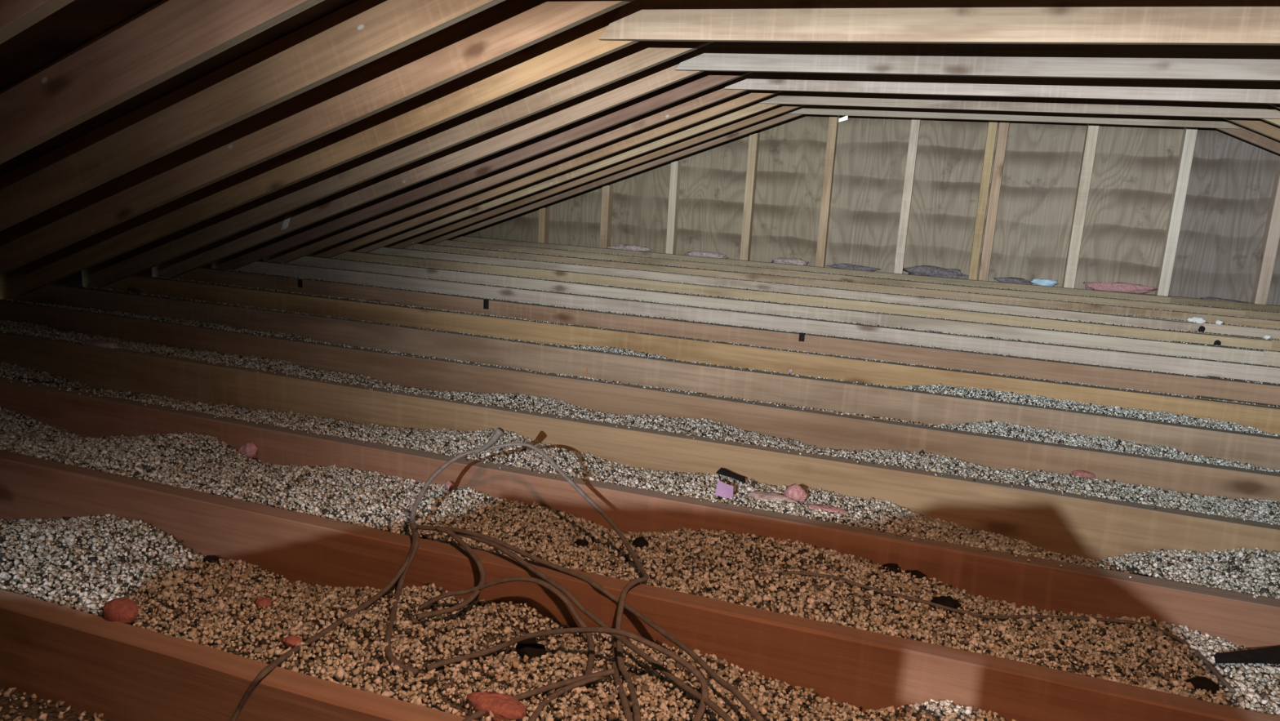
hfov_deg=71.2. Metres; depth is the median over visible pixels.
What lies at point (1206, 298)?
insulation batt
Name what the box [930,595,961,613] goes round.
lump
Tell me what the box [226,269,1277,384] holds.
insulation
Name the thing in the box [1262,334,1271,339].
crumb
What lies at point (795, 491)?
tuft
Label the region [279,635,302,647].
tuft
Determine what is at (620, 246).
insulation batt
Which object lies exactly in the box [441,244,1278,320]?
insulation
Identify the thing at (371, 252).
insulation
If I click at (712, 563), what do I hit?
insulation
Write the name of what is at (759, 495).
tuft
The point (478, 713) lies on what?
cable
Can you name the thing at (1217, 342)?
lump
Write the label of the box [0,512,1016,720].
insulation
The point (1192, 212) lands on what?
wall
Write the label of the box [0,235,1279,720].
floor
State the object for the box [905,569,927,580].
lump
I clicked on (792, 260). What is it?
insulation batt
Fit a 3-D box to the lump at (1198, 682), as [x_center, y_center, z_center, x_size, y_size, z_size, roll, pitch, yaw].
[0.802,0.464,1.274,0.035,0.027,0.034,-3,14,-28]
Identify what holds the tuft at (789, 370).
attached to the floor
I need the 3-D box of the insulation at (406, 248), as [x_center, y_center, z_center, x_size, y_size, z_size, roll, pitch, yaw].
[1.999,-0.309,5.324,7.624,0.139,0.424,7,13,18]
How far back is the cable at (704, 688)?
1.24 m
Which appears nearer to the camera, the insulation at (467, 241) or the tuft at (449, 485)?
the tuft at (449, 485)
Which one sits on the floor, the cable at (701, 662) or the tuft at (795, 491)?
the cable at (701, 662)
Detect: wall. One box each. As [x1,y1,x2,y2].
[53,258,263,286]
[458,114,1279,305]
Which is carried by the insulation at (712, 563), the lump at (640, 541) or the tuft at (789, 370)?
the lump at (640, 541)
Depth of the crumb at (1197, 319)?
4.78 m
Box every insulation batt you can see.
[607,243,652,251]
[684,250,728,258]
[770,257,808,265]
[826,262,880,271]
[902,265,968,279]
[993,276,1032,284]
[1083,281,1157,293]
[1200,297,1248,302]
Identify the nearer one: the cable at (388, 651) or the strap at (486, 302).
the cable at (388, 651)
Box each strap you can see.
[297,279,302,287]
[483,299,488,309]
[798,332,804,341]
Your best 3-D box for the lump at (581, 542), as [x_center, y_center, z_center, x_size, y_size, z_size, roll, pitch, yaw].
[-0.109,0.349,1.695,0.031,0.022,0.024,13,16,39]
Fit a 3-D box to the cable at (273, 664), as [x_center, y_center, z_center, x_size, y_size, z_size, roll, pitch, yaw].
[-0.440,0.383,1.351,0.051,0.089,0.467,6,13,15]
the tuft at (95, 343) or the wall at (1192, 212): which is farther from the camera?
the wall at (1192, 212)
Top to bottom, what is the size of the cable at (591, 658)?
0.068 m
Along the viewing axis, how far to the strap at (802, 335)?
3.79 m
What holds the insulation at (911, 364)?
in the floor
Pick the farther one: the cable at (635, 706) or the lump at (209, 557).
the lump at (209, 557)
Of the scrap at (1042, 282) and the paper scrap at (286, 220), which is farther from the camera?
the scrap at (1042, 282)
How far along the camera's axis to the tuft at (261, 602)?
1.43 m
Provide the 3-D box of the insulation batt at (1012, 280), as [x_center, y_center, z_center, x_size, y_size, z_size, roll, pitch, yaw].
[2.620,-0.557,6.282,0.268,0.053,0.070,7,13,18]
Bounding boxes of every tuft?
[80,339,119,348]
[102,597,138,624]
[237,441,257,459]
[253,596,272,608]
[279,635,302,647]
[444,480,454,493]
[466,691,526,720]
[746,490,798,502]
[783,483,808,502]
[787,368,792,373]
[804,503,848,514]
[1071,470,1094,479]
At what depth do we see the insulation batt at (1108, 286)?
6.05 m
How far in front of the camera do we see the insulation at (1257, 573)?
2.00 m
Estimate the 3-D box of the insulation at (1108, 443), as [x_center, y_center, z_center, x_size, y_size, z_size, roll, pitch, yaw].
[1.029,0.244,2.605,7.625,0.168,0.423,7,13,18]
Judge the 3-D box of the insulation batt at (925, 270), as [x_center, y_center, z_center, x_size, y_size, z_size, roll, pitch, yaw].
[2.139,-0.628,6.438,0.494,0.100,0.073,7,13,18]
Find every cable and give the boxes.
[229,528,417,720]
[383,529,419,675]
[409,426,648,720]
[415,524,764,720]
[415,525,485,618]
[418,576,595,684]
[425,626,708,720]
[454,532,734,720]
[462,667,614,720]
[527,675,609,720]
[615,639,641,720]
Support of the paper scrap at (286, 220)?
attached to the ceiling
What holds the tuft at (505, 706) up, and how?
on the insulation at (85, 563)
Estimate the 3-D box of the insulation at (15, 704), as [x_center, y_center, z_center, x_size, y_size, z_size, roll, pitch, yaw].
[0.345,0.645,0.681,7.620,0.073,0.389,7,13,18]
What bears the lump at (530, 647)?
on the insulation at (85, 563)
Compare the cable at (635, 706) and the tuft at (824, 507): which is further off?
the tuft at (824, 507)
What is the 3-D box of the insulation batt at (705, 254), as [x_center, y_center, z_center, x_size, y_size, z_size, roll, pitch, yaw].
[0.524,-0.817,6.974,0.363,0.069,0.065,7,13,18]
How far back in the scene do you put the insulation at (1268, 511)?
2.40 m
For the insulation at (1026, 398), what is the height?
0.162 m
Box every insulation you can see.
[0,297,1279,472]
[0,320,1279,524]
[0,360,1279,599]
[0,405,1279,715]
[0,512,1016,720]
[0,684,111,720]
[84,286,1279,435]
[161,276,1278,407]
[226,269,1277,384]
[281,262,1276,366]
[330,257,1277,351]
[370,252,1279,340]
[406,248,1279,328]
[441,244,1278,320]
[466,240,1279,313]
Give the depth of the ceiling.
3.10 m
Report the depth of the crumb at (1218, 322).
4.75 m
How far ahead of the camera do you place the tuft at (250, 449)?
2.15 m
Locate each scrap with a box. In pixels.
[280,214,291,230]
[715,467,745,483]
[715,480,733,499]
[1030,278,1058,286]
[1213,645,1279,663]
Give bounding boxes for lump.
[202,555,219,564]
[515,637,546,662]
[574,538,588,547]
[632,535,648,548]
[880,563,901,573]
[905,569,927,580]
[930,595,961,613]
[1186,675,1219,694]
[1198,325,1204,332]
[1213,339,1221,345]
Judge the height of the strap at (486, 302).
0.045 m
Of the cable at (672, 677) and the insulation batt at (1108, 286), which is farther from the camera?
the insulation batt at (1108, 286)
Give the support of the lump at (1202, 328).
on the floor
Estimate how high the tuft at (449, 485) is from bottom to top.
0.030 m
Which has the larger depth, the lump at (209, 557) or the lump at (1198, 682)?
the lump at (209, 557)
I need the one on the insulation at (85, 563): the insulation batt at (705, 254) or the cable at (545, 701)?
the cable at (545, 701)
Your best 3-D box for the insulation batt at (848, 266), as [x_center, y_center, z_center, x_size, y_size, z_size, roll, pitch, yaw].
[1.578,-0.689,6.621,0.398,0.048,0.075,7,13,18]
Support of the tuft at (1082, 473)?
on the insulation at (1268, 511)
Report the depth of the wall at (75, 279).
4.45 m
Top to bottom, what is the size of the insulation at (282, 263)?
0.140 m
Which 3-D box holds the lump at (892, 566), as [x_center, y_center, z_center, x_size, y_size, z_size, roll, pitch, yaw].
[0.474,0.392,1.685,0.039,0.016,0.033,7,13,18]
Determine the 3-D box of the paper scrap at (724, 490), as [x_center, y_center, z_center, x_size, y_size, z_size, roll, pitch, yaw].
[0.183,0.278,1.919,0.040,0.034,0.028,7,13,18]
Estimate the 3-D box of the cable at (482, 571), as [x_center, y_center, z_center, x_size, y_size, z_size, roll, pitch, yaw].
[-0.298,0.343,1.452,0.096,0.063,0.227,2,12,-5]
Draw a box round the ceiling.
[0,0,1279,300]
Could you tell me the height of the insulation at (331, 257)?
0.140 m
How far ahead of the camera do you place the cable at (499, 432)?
1.61 m
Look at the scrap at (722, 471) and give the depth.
2.15 m
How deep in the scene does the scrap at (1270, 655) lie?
1.39 m
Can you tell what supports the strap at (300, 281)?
attached to the floor
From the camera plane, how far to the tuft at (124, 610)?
1.26 m
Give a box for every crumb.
[1191,316,1206,323]
[1214,320,1223,324]
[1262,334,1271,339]

